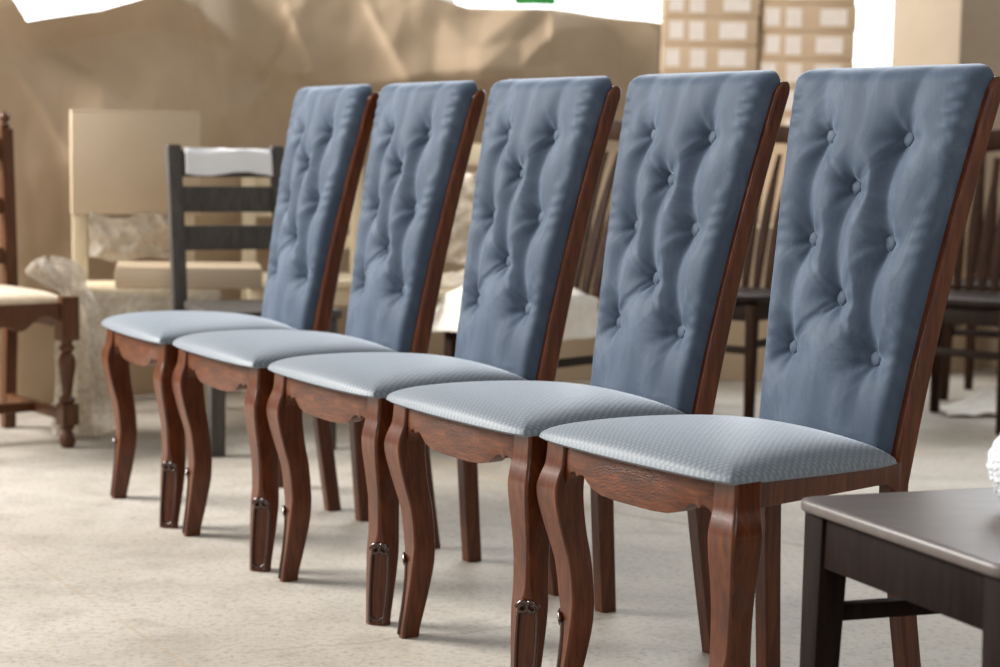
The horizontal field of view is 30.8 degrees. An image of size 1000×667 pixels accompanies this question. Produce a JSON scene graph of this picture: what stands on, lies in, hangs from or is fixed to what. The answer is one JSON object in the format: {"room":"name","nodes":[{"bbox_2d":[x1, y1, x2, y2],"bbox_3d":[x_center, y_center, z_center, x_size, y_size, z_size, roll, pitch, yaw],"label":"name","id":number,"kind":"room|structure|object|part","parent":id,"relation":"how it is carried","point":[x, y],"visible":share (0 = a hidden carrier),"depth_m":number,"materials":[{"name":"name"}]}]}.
{"room":"furniture warehouse","nodes":[
{"label":"furniture warehouse","id":0,"kind":"room"},
{"bbox_2d":[0,368,999,666],"bbox_3d":[0.993,0.385,5.569,16.000,0.001,13.000,1,6,0],"label":"floor","id":1,"kind":"structure","parent":0,"point":[89,578],"depth_m":3.96,"materials":[{"name":"concrete"}]},
{"bbox_2d":[0,111,78,447],"bbox_3d":[-1.615,-0.170,5.532,0.476,1.020,0.507,-4,8,-38],"label":"chair","id":2,"kind":"object","parent":1,"relation":"on","point":[20,307],"visible":1,"depth_m":5.54,"materials":[{"name":"brown wood"}]},
{"bbox_3d":[-1.579,-0.201,5.828,0.038,1.020,0.066,-4,8,-38],"label":"post","id":3,"kind":"part","parent":2,"relation":"part of","materials":[{"name":"brown wood"}]},
{"bbox_2d":[0,285,58,304],"bbox_3d":[-1.598,-0.124,5.514,0.424,0.042,0.410,-4,8,-38],"label":"seat cushion","id":4,"kind":"object","parent":2,"relation":"on","point":[9,294],"depth_m":5.43,"materials":[{"name":"beige fabric"}]},
{"bbox_3d":[-1.315,0.117,5.514,0.056,0.462,0.056,-4,8,-38],"label":"leg","id":5,"kind":"part","parent":2,"relation":"part of","materials":[{"name":"brown wood"}]},
{"bbox_2d":[25,256,114,436],"bbox_3d":[-1.359,0.035,5.736,0.280,0.562,0.180,1,6,0],"label":"plastic bag","id":6,"kind":"object","parent":1,"relation":"on","point":[93,431],"visible":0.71,"depth_m":5.71,"materials":[{"name":"plastic"}]},
{"bbox_2d":[72,214,219,432],"bbox_3d":[-1.198,-0.205,6.033,0.468,1.000,0.471,-1,6,-17],"label":"chair","id":7,"kind":"object","parent":1,"relation":"on","point":[81,223],"visible":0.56,"depth_m":5.85,"materials":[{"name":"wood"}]},
{"bbox_3d":[-1.430,-0.224,6.175,0.050,1.000,0.062,-1,6,-17],"label":"post","id":8,"kind":"part","parent":7,"relation":"part of","materials":[{"name":"brown wood"}]},
{"bbox_3d":[-1.336,0.101,5.818,0.050,0.431,0.050,-1,6,-17],"label":"leg","id":9,"kind":"part","parent":7,"relation":"part of","materials":[{"name":"brown wood"}]},
{"bbox_2d":[89,212,169,261],"bbox_3d":[-1.245,-0.328,6.182,0.302,0.170,0.027,-1,6,-17],"label":"plastic wrap","id":10,"kind":"object","parent":7,"relation":"attached to","point":[140,223],"visible":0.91,"depth_m":6.17,"materials":[{"name":"plastic"}]},
{"bbox_2d":[70,109,199,214],"bbox_3d":[-1.245,-0.584,6.198,0.430,0.351,0.085,-1,6,-17],"label":"cardboard box","id":11,"kind":"object","parent":7,"relation":"on","point":[118,161],"visible":0.94,"depth_m":6.15,"materials":[{"name":"brown cardboard"}]},
{"bbox_3d":[-1.448,-0.578,6.136,0.006,0.345,0.073,-1,6,-17],"label":"panel","id":12,"kind":"part","parent":11,"relation":"part of","materials":[{"name":"cardboard"}]},
{"bbox_3d":[-1.242,-0.755,6.180,0.430,0.006,0.085,-1,6,-17],"label":"panel","id":13,"kind":"part","parent":11,"relation":"part of","materials":[{"name":"cardboard"}]},
{"bbox_3d":[-1.139,-0.084,5.848,0.350,0.060,0.020,-1,6,-17],"label":"rail","id":14,"kind":"part","parent":7,"relation":"part of","materials":[{"name":"brown wood"}]},
{"bbox_3d":[-1.187,-0.148,6.003,0.468,0.028,0.395,-1,6,-17],"label":"seat","id":15,"kind":"part","parent":7,"relation":"part of","materials":[{"name":"brown wood"}]},
{"bbox_2d":[84,291,219,357],"bbox_3d":[-1.109,-0.027,5.806,0.431,0.215,0.049,-1,6,-17],"label":"plastic wrap","id":16,"kind":"object","parent":7,"relation":"hanging from","point":[200,296],"visible":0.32,"depth_m":5.76,"materials":[{"name":"plastic"}]},
{"bbox_2d":[115,262,261,288],"bbox_3d":[-1.028,-0.193,5.992,0.472,0.069,0.280,0,6,-10],"label":"carton","id":17,"kind":"object","parent":7,"relation":"on","point":[128,275],"visible":1,"depth_m":5.87,"materials":[{"name":"cardboard"}]},
{"bbox_3d":[-1.086,-0.229,6.280,0.050,1.000,0.062,-1,6,-17],"label":"post","id":18,"kind":"part","parent":7,"relation":"part of","materials":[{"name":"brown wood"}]},
{"bbox_3d":[-0.954,0.095,5.936,0.050,0.431,0.050,-1,6,-17],"label":"leg","id":19,"kind":"part","parent":7,"relation":"part of","materials":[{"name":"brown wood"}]},
{"bbox_2d":[101,84,378,528],"bbox_3d":[-0.681,-0.098,4.668,0.601,1.089,0.495,-2,7,-29],"label":"dining chair","id":20,"kind":"object","parent":1,"relation":"on","point":[330,129],"visible":0.92,"depth_m":4.61,"materials":[{"name":"blue fabric"}]},
{"bbox_3d":[-1.000,0.204,4.765,0.074,0.457,0.078,-2,7,-29],"label":"leg","id":21,"kind":"part","parent":20,"relation":"part of","materials":[{"name":"brown wood"}]},
{"bbox_3d":[-0.799,0.246,4.403,0.074,0.457,0.078,-2,7,-29],"label":"leg","id":22,"kind":"part","parent":20,"relation":"part of","materials":[{"name":"brown wood"}]},
{"bbox_3d":[-0.752,-0.020,4.638,0.442,0.069,0.482,-2,7,-29],"label":"seat","id":23,"kind":"part","parent":20,"relation":"part of","materials":[{"name":"blue fabric"}]},
{"bbox_3d":[-0.578,-0.113,4.933,0.047,1.067,0.182,5,7,31],"label":"post","id":24,"kind":"part","parent":20,"relation":"part of","materials":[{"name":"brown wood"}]},
{"bbox_3d":[-0.502,-0.326,4.741,0.174,0.644,0.436,-2,7,-29],"label":"backrest","id":25,"kind":"part","parent":20,"relation":"part of","materials":[{"name":"blue fabric"}]},
{"bbox_3d":[-0.402,-0.076,4.616,0.182,1.067,0.047,1,6,1],"label":"post","id":26,"kind":"part","parent":20,"relation":"part of","materials":[{"name":"brown wood"}]},
{"bbox_2d":[165,144,341,457],"bbox_3d":[-0.782,-0.121,5.657,0.419,0.925,0.513,-2,7,-27],"label":"chair","id":27,"kind":"object","parent":1,"relation":"on","point":[181,199],"visible":0.53,"depth_m":5.75,"materials":[{"name":"grey wood"}]},
{"bbox_3d":[-1.027,-0.136,5.759,0.045,0.925,0.102,-2,7,-27],"label":"post","id":28,"kind":"part","parent":27,"relation":"part of","materials":[{"name":"grey wood"}]},
{"bbox_3d":[-0.846,0.165,5.410,0.045,0.406,0.045,-2,7,-27],"label":"leg","id":29,"kind":"part","parent":27,"relation":"part of","materials":[{"name":"grey wood"}]},
{"bbox_2d":[183,148,272,175],"bbox_3d":[-0.873,-0.549,5.812,0.288,0.089,0.050,-2,7,-26],"label":"paper cover","id":30,"kind":"object","parent":27,"relation":"on","point":[199,161],"visible":1,"depth_m":5.80,"materials":[{"name":"white paper"}]},
{"bbox_3d":[-0.756,-0.073,5.609,0.419,0.028,0.395,-2,7,-27],"label":"seat","id":31,"kind":"part","parent":27,"relation":"part of","materials":[{"name":"blue fabric"}]},
{"bbox_3d":[-0.720,-0.147,5.915,0.045,0.925,0.102,-2,7,-27],"label":"post","id":32,"kind":"part","parent":27,"relation":"part of","materials":[{"name":"grey wood"}]},
{"bbox_3d":[-0.529,0.154,5.569,0.045,0.406,0.045,-2,7,-27],"label":"leg","id":33,"kind":"part","parent":27,"relation":"part of","materials":[{"name":"grey wood"}]},
{"bbox_2d":[241,167,363,394],"bbox_3d":[-0.694,-0.180,6.554,0.469,0.860,0.504,0,6,-11],"label":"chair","id":34,"kind":"object","parent":1,"relation":"on","point":[342,296],"visible":0.14,"depth_m":6.67,"materials":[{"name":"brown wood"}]},
{"bbox_3d":[-0.930,-0.201,6.713,0.050,0.860,0.092,0,6,-11],"label":"post","id":35,"kind":"part","parent":34,"relation":"part of","materials":[{"name":"brown wood"}]},
{"bbox_3d":[-0.852,0.056,6.331,0.050,0.431,0.050,0,6,-11],"label":"leg","id":36,"kind":"part","parent":34,"relation":"part of","materials":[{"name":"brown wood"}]},
{"bbox_3d":[-0.651,-0.127,6.340,0.350,0.060,0.020,0,6,-11],"label":"rail","id":37,"kind":"part","parent":34,"relation":"part of","materials":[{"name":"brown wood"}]},
{"bbox_3d":[-0.683,-0.191,6.500,0.469,0.028,0.395,0,6,-11],"label":"seat","id":38,"kind":"part","parent":34,"relation":"part of","materials":[{"name":"blue fabric"}]},
{"bbox_3d":[-0.538,-0.203,6.792,0.050,0.860,0.092,0,6,-11],"label":"post","id":39,"kind":"part","parent":34,"relation":"part of","materials":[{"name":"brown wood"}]},
{"bbox_2d":[172,80,485,571],"bbox_3d":[-0.414,-0.049,4.246,0.601,1.089,0.495,-3,7,-31],"label":"dining chair","id":40,"kind":"object","parent":1,"relation":"on","point":[423,135],"visible":0.98,"depth_m":4.20,"materials":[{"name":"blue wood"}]},
{"bbox_3d":[-0.736,0.254,4.330,0.074,0.457,0.078,-3,7,-31],"label":"leg","id":41,"kind":"part","parent":40,"relation":"part of","materials":[{"name":"brown wood"}]},
{"bbox_3d":[-0.520,0.295,3.976,0.074,0.457,0.078,-3,7,-31],"label":"leg","id":42,"kind":"part","parent":40,"relation":"part of","materials":[{"name":"brown wood"}]},
{"bbox_3d":[-0.483,0.029,4.213,0.442,0.069,0.482,-3,7,-31],"label":"seat","id":43,"kind":"part","parent":40,"relation":"part of","materials":[{"name":"fabric"}]},
{"bbox_3d":[-0.321,-0.064,4.515,0.047,1.067,0.182,4,7,28],"label":"post","id":44,"kind":"part","parent":40,"relation":"part of","materials":[{"name":"brown wood"}]},
{"bbox_3d":[-0.239,-0.278,4.326,0.174,0.644,0.436,-3,7,-31],"label":"backrest","id":45,"kind":"part","parent":40,"relation":"part of","materials":[{"name":"blue fabric"}]},
{"bbox_3d":[-0.133,-0.028,4.205,0.182,1.067,0.047,1,6,-1],"label":"post","id":46,"kind":"part","parent":40,"relation":"part of","materials":[{"name":"brown wood"}]},
{"bbox_2d":[0,0,661,403],"bbox_3d":[-1.333,-0.591,6.719,4.319,1.620,0.619,-2,7,-23],"label":"paper sheet","id":47,"kind":"object","parent":1,"relation":"on","point":[242,65],"visible":0.36,"depth_m":6.78,"materials":[{"name":"brown paper"}]},
{"bbox_2d":[266,76,620,625],"bbox_3d":[-0.131,0.001,3.823,0.601,1.089,0.495,-3,7,-32],"label":"dining chair","id":48,"kind":"object","parent":1,"relation":"on","point":[545,140],"visible":0.94,"depth_m":3.79,"materials":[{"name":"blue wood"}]},
{"bbox_3d":[-0.454,0.304,3.901,0.074,0.457,0.078,-3,7,-32],"label":"leg","id":49,"kind":"part","parent":48,"relation":"part of","materials":[{"name":"brown wood"}]},
{"bbox_3d":[-0.231,0.345,3.551,0.074,0.457,0.078,-3,7,-32],"label":"leg","id":50,"kind":"part","parent":48,"relation":"part of","materials":[{"name":"brown wood"}]},
{"bbox_3d":[-0.200,0.079,3.789,0.442,0.069,0.482,-3,7,-32],"label":"seat","id":51,"kind":"part","parent":48,"relation":"part of","materials":[{"name":"fabric"}]},
{"bbox_3d":[-0.044,-0.015,4.094,0.047,1.067,0.182,4,7,27],"label":"post","id":52,"kind":"part","parent":48,"relation":"part of","materials":[{"name":"brown wood"}]},
{"bbox_3d":[0.041,-0.229,3.906,0.174,0.644,0.436,-3,7,-32],"label":"backrest","id":53,"kind":"part","parent":48,"relation":"part of","materials":[{"name":"blue fabric"}]},
{"bbox_3d":[0.151,0.020,3.788,0.182,1.067,0.047,1,6,-2],"label":"post","id":54,"kind":"part","parent":48,"relation":"part of","materials":[{"name":"brown wood"}]},
{"bbox_2d":[436,144,480,307],"bbox_3d":[-0.161,-0.179,6.224,0.469,0.945,0.507,0,6,-6],"label":"chair","id":55,"kind":"object","parent":1,"relation":"on","point":[476,148],"visible":0.06,"depth_m":6.41,"materials":[{"name":"brown wood"}]},
{"bbox_2d":[437,269,463,305],"bbox_3d":[-0.156,-0.162,6.144,0.420,0.120,0.348,0,6,-6],"label":"plastic sheet","id":56,"kind":"object","parent":55,"relation":"on","point":[449,282],"visible":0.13,"depth_m":6.09,"materials":[{"name":"plastic"}]},
{"bbox_3d":[-0.156,-0.147,6.171,0.469,0.028,0.395,0,6,-6],"label":"seat","id":57,"kind":"part","parent":55,"relation":"part of","materials":[{"name":"white fabric"}]},
{"bbox_2d":[446,173,475,264],"bbox_3d":[-0.172,-0.412,6.352,0.441,0.341,0.065,0,6,-6],"label":"plastic wrap","id":58,"kind":"object","parent":55,"relation":"hanging from","point":[469,187],"visible":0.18,"depth_m":6.34,"materials":[{"name":"plastic"}]},
{"bbox_2d":[444,120,621,367],"bbox_3d":[0.147,-0.163,5.721,0.443,1.029,0.549,7,8,43],"label":"chair","id":59,"kind":"object","parent":1,"relation":"on","point":[450,338],"visible":0.12,"depth_m":5.75,"materials":[{"name":"brown wood"}]},
{"bbox_3d":[-0.153,0.141,5.699,0.039,0.419,0.045,7,8,43],"label":"leg","id":60,"kind":"part","parent":59,"relation":"part of","materials":[{"name":"brown wood"}]},
{"bbox_2d":[432,285,598,340],"bbox_3d":[0.063,-0.081,5.621,0.497,0.170,0.352,7,8,43],"label":"cover","id":61,"kind":"object","parent":59,"relation":"on","point":[582,318],"visible":0.22,"depth_m":5.56,"materials":[{"name":"white paper"}]},
{"bbox_3d":[0.327,-0.646,5.855,0.443,0.089,0.046,7,8,43],"label":"crest rail","id":62,"kind":"part","parent":59,"relation":"part of","materials":[{"name":"brown wood"}]},
{"bbox_2d":[384,70,789,666],"bbox_3d":[0.149,0.050,3.399,0.601,1.089,0.495,-3,7,-33],"label":"dining chair","id":63,"kind":"object","parent":1,"relation":"on","point":[695,151],"visible":0.96,"depth_m":3.38,"materials":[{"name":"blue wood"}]},
{"bbox_3d":[-0.174,0.354,3.474,0.074,0.457,0.078,-3,7,-33],"label":"leg","id":64,"kind":"part","parent":63,"relation":"part of","materials":[{"name":"brown wood"}]},
{"bbox_3d":[0.051,0.395,3.126,0.074,0.457,0.078,-3,7,-33],"label":"leg","id":65,"kind":"part","parent":63,"relation":"part of","materials":[{"name":"brown wood"}]},
{"bbox_3d":[0.081,0.128,3.364,0.442,0.069,0.482,-3,7,-33],"label":"seat","id":66,"kind":"part","parent":63,"relation":"part of","materials":[{"name":"blue fabric"}]},
{"bbox_3d":[0.235,0.034,3.670,0.047,1.067,0.182,4,7,27],"label":"post","id":67,"kind":"part","parent":63,"relation":"part of","materials":[{"name":"brown wood"}]},
{"bbox_3d":[0.321,-0.179,3.483,0.174,0.644,0.436,-3,7,-33],"label":"backrest","id":68,"kind":"part","parent":63,"relation":"part of","materials":[{"name":"blue fabric"}]},
{"bbox_3d":[0.431,0.070,3.365,0.182,1.067,0.047,1,6,-3],"label":"post","id":69,"kind":"part","parent":63,"relation":"part of","materials":[{"name":"brown wood"}]},
{"bbox_2d":[720,224,772,380],"bbox_3d":[1.023,-0.139,7.575,0.622,0.625,0.400,0,6,-6],"label":"carton","id":70,"kind":"object","parent":1,"relation":"on","point":[733,364],"visible":0.02,"depth_m":7.39,"materials":[{"name":"brown cardboard"}]},
{"bbox_2d":[725,125,789,417],"bbox_3d":[0.841,-0.222,6.404,0.443,1.029,0.549,5,7,34],"label":"chair","id":71,"kind":"object","parent":1,"relation":"on","point":[752,304],"visible":0.19,"depth_m":6.36,"materials":[{"name":"brown wood"}]},
{"bbox_3d":[0.846,0.112,6.138,0.039,0.419,0.045,5,7,34],"label":"leg","id":72,"kind":"part","parent":71,"relation":"part of","materials":[{"name":"brown wood"}]},
{"bbox_3d":[0.803,-0.138,6.359,0.428,0.034,0.420,5,7,34],"label":"seat","id":73,"kind":"part","parent":71,"relation":"part of","materials":[{"name":"brown wood"}]},
{"bbox_3d":[0.991,-0.708,6.561,0.443,0.089,0.046,5,7,34],"label":"crest rail","id":74,"kind":"part","parent":71,"relation":"part of","materials":[{"name":"brown wood"}]},
{"bbox_2d":[536,64,999,666],"bbox_3d":[0.434,0.097,3.000,0.601,1.089,0.495,-3,7,-35],"label":"dining chair","id":75,"kind":"object","parent":1,"relation":"on","point":[883,165],"visible":1,"depth_m":2.98,"materials":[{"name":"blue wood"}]},
{"bbox_3d":[0.109,0.402,3.064,0.074,0.457,0.078,-3,7,-35],"label":"leg","id":76,"kind":"part","parent":75,"relation":"part of","materials":[{"name":"brown wood"}]},
{"bbox_3d":[0.367,0.175,2.963,0.442,0.069,0.482,-3,7,-35],"label":"seat","id":77,"kind":"part","parent":75,"relation":"part of","materials":[{"name":"fabric"}]},
{"bbox_3d":[0.347,0.442,2.724,0.074,0.457,0.078,-3,7,-35],"label":"leg","id":78,"kind":"part","parent":75,"relation":"part of","materials":[{"name":"brown wood"}]},
{"bbox_3d":[0.508,0.081,3.274,0.047,1.067,0.182,4,7,25],"label":"post","id":79,"kind":"part","parent":75,"relation":"part of","materials":[{"name":"brown wood"}]},
{"bbox_3d":[0.601,-0.133,3.091,0.174,0.644,0.436,-3,7,-35],"label":"backrest","id":80,"kind":"part","parent":75,"relation":"part of","materials":[{"name":"blue fabric"}]},
{"bbox_3d":[0.717,0.115,2.977,0.182,1.067,0.047,1,6,-5],"label":"post","id":81,"kind":"part","parent":75,"relation":"part of","materials":[{"name":"brown wood"}]},
{"bbox_2d":[758,143,786,223],"bbox_3d":[1.499,-0.476,9.178,0.460,0.978,0.400,1,6,3],"label":"carton","id":82,"kind":"object","parent":1,"relation":"on","point":[779,148],"visible":0.02,"depth_m":8.95,"materials":[{"name":"brown cardboard"}]},
{"bbox_2d":[780,114,790,125],"bbox_3d":[1.508,-1.029,9.109,0.466,0.134,0.341,1,6,3],"label":"box","id":83,"kind":"object","parent":82,"relation":"on","point":[785,121],"visible":0.02,"depth_m":8.94,"materials":[{"name":"brown cardboard"}]},
{"bbox_2d":[784,87,794,113],"bbox_3d":[1.514,-1.163,9.095,0.466,0.134,0.341,1,6,3],"label":"box","id":84,"kind":"object","parent":83,"relation":"on","point":[788,109],"visible":0.02,"depth_m":8.93,"materials":[{"name":"brown cardboard"}]},
{"bbox_2d":[757,59,853,86],"bbox_3d":[1.511,-1.296,9.081,0.466,0.134,0.341,1,6,2],"label":"box","id":85,"kind":"object","parent":84,"relation":"on","point":[788,70],"visible":0.49,"depth_m":8.91,"materials":[{"name":"brown cardboard"}]},
{"bbox_3d":[1.512,-1.361,9.075,0.458,0.004,0.332,1,6,2],"label":"lid","id":86,"kind":"part","parent":85,"relation":"part of","materials":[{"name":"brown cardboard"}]},
{"bbox_2d":[757,31,854,59],"bbox_3d":[1.516,-1.430,9.067,0.466,0.134,0.341,1,6,4],"label":"box","id":87,"kind":"object","parent":85,"relation":"on","point":[771,44],"visible":0.76,"depth_m":8.90,"materials":[{"name":"brown cardboard"}]},
{"bbox_3d":[1.517,-1.494,9.061,0.458,0.004,0.332,1,6,4],"label":"lid","id":88,"kind":"part","parent":87,"relation":"part of","materials":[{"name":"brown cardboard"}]},
{"bbox_2d":[758,3,856,32],"bbox_3d":[1.521,-1.563,9.053,0.466,0.134,0.341,1,6,2],"label":"box","id":89,"kind":"object","parent":87,"relation":"on","point":[773,17],"visible":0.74,"depth_m":8.88,"materials":[{"name":"brown cardboard"}]},
{"bbox_2d":[760,0,855,4],"bbox_3d":[1.518,-1.697,9.039,0.466,0.134,0.341,1,6,3],"label":"box","id":90,"kind":"object","parent":89,"relation":"on","point":[844,2],"visible":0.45,"depth_m":8.88,"materials":[{"name":"brown cardboard"}]},
{"bbox_3d":[1.522,-1.628,9.047,0.458,0.004,0.332,1,6,2],"label":"lid","id":91,"kind":"part","parent":89,"relation":"part of","materials":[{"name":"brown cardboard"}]},
{"bbox_2d":[800,487,999,666],"bbox_3d":[0.700,0.477,2.434,0.439,0.460,0.472,-1,6,-21],"label":"table","id":92,"kind":"object","parent":1,"relation":"on","point":[935,551],"visible":1,"depth_m":2.42,"materials":[{"name":"brown wood"}]},
{"bbox_3d":[0.454,0.469,2.553,0.050,0.443,0.046,-1,6,-18],"label":"leg","id":93,"kind":"part","parent":92,"relation":"part of","materials":[{"name":"brown wood"}]},
{"bbox_3d":[0.610,0.509,2.198,0.049,0.443,0.046,-1,6,-19],"label":"leg","id":94,"kind":"part","parent":92,"relation":"part of","materials":[{"name":"brown wood"}]},
{"bbox_2d":[986,436,999,497],"bbox_3d":[0.758,0.171,2.459,0.184,0.145,0.188,1,6,0],"label":"bundle","id":95,"kind":"object","parent":92,"relation":"on","point":[993,463],"visible":1,"depth_m":2.46,"materials":[{"name":"white fabric"}]},
{"bbox_2d":[891,0,999,372],"bbox_3d":[1.991,-0.828,7.943,0.460,1.954,0.370,-4,8,-38],"label":"carton","id":96,"kind":"object","parent":1,"relation":"on","point":[924,32],"visible":0.08,"depth_m":7.75,"materials":[{"name":"beige cardboard"}]},
{"bbox_2d":[929,129,999,434],"bbox_3d":[1.680,-0.203,6.364,0.443,1.029,0.549,5,7,33],"label":"chair","id":97,"kind":"object","parent":1,"relation":"on","point":[968,306],"visible":0.47,"depth_m":6.46,"materials":[{"name":"brown wood"}]},
{"bbox_3d":[1.587,0.079,6.586,0.039,0.419,0.045,5,7,33],"label":"leg","id":98,"kind":"part","parent":97,"relation":"part of","materials":[{"name":"brown wood"}]},
{"bbox_3d":[1.642,-0.119,6.319,0.428,0.034,0.420,5,7,33],"label":"seat","id":99,"kind":"part","parent":97,"relation":"part of","materials":[{"name":"brown wood"}]},
{"bbox_3d":[1.827,-0.690,6.524,0.443,0.089,0.046,5,7,33],"label":"crest rail","id":100,"kind":"part","parent":97,"relation":"part of","materials":[{"name":"brown wood"}]},
{"bbox_3d":[1.690,0.131,6.098,0.039,0.419,0.045,5,7,33],"label":"leg","id":101,"kind":"part","parent":97,"relation":"part of","materials":[{"name":"brown wood"}]},
{"bbox_2d":[939,385,995,415],"bbox_3d":[1.706,0.242,6.588,0.220,0.086,0.221,1,6,0],"label":"paper scrap","id":102,"kind":"object","parent":1,"relation":"on","point":[982,401],"visible":0.97,"depth_m":6.59,"materials":[{"name":"beige paper"}]},
{"bbox_2d":[940,147,999,400],"bbox_3d":[1.986,-0.266,7.013,0.443,1.029,0.549,4,7,28],"label":"chair","id":103,"kind":"object","parent":1,"relation":"on","point":[971,332],"visible":0.33,"depth_m":6.97,"materials":[{"name":"brown wood"}]},
{"bbox_3d":[1.708,0.046,6.921,0.039,0.419,0.045,4,7,28],"label":"leg","id":104,"kind":"part","parent":103,"relation":"part of","materials":[{"name":"brown wood"}]},
{"bbox_3d":[1.877,0.017,7.228,0.039,0.419,0.045,4,7,28],"label":"leg","id":105,"kind":"part","parent":103,"relation":"part of","materials":[{"name":"brown wood"}]},
{"bbox_3d":[1.954,-0.181,6.965,0.428,0.034,0.420,4,7,28],"label":"seat","id":106,"kind":"part","parent":103,"relation":"part of","materials":[{"name":"brown wood"}]},
{"bbox_3d":[1.912,-0.476,7.229,0.037,0.510,0.173,2,6,10],"label":"post","id":107,"kind":"part","parent":103,"relation":"part of","materials":[{"name":"brown wood"}]},
{"bbox_3d":[2.115,-0.754,7.184,0.443,0.089,0.046,4,7,28],"label":"crest rail","id":108,"kind":"part","parent":103,"relation":"part of","materials":[{"name":"brown wood"}]},
{"bbox_3d":[1.021,-0.515,9.174,0.460,1.040,0.400,1,6,2],"label":"carton","id":109,"kind":"object","parent":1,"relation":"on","visible":0},
{"bbox_3d":[1.032,-1.100,9.102,0.466,0.134,0.341,1,6,2],"label":"box","id":110,"kind":"object","parent":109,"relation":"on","visible":0},
{"bbox_2d":[661,72,698,73],"bbox_3d":[1.037,-1.233,9.088,0.466,0.134,0.341,1,6,2],"label":"box","id":111,"kind":"object","parent":110,"relation":"on","point":[662,72],"visible":0.14,"depth_m":8.92,"materials":[{"name":"brown cardboard"}]},
{"bbox_2d":[660,44,757,73],"bbox_3d":[1.034,-1.367,9.075,0.466,0.134,0.341,1,6,1],"label":"box","id":112,"kind":"object","parent":111,"relation":"on","point":[674,57],"visible":0.77,"depth_m":8.91,"materials":[{"name":"brown cardboard"}]},
{"bbox_3d":[1.035,-1.431,9.068,0.458,0.004,0.332,1,6,1],"label":"lid","id":113,"kind":"part","parent":112,"relation":"part of","materials":[{"name":"brown cardboard"}]},
{"bbox_2d":[660,17,758,45],"bbox_3d":[1.039,-1.500,9.060,0.466,0.134,0.341,1,6,2],"label":"box","id":114,"kind":"object","parent":112,"relation":"on","point":[675,30],"visible":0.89,"depth_m":8.89,"materials":[{"name":"brown cardboard"}]},
{"bbox_3d":[1.040,-1.565,9.054,0.458,0.004,0.332,1,6,2],"label":"lid","id":115,"kind":"part","parent":114,"relation":"part of","materials":[{"name":"brown cardboard"}]},
{"bbox_2d":[660,0,759,20],"bbox_3d":[1.044,-1.633,9.047,0.466,0.134,0.341,1,6,1],"label":"box","id":116,"kind":"object","parent":114,"relation":"on","point":[668,8],"visible":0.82,"depth_m":8.88,"materials":[{"name":"brown cardboard"}]},
{"bbox_3d":[1.016,-0.877,12.098,16.000,1.150,0.250,1,6,0],"label":"wall","id":117,"kind":"structure","parent":0,"visible":0},
{"bbox_2d":[14,0,135,20],"bbox_3d":[-2.003,-2.645,11.903,3.300,2.300,0.180,1,6,0],"label":"window","id":118,"kind":"structure","parent":117,"relation":"in","point":[32,10],"depth_m":11.95,"materials":[{"name":"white glass"}]},
{"bbox_2d":[445,0,892,67],"bbox_3d":[1.321,-2.586,11.903,3.350,2.300,0.180,1,6,0],"label":"window","id":119,"kind":"structure","parent":117,"relation":"in","point":[873,34],"depth_m":11.94,"materials":[{"name":"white glass"}]},
{"bbox_2d":[514,0,555,4],"bbox_3d":[0.240,-2.904,11.699,0.320,1.566,0.205,1,6,0],"label":"banner","id":120,"kind":"object","parent":119,"relation":"hanging from","point":[516,2],"visible":1,"depth_m":11.69,"materials":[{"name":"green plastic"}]}
]}

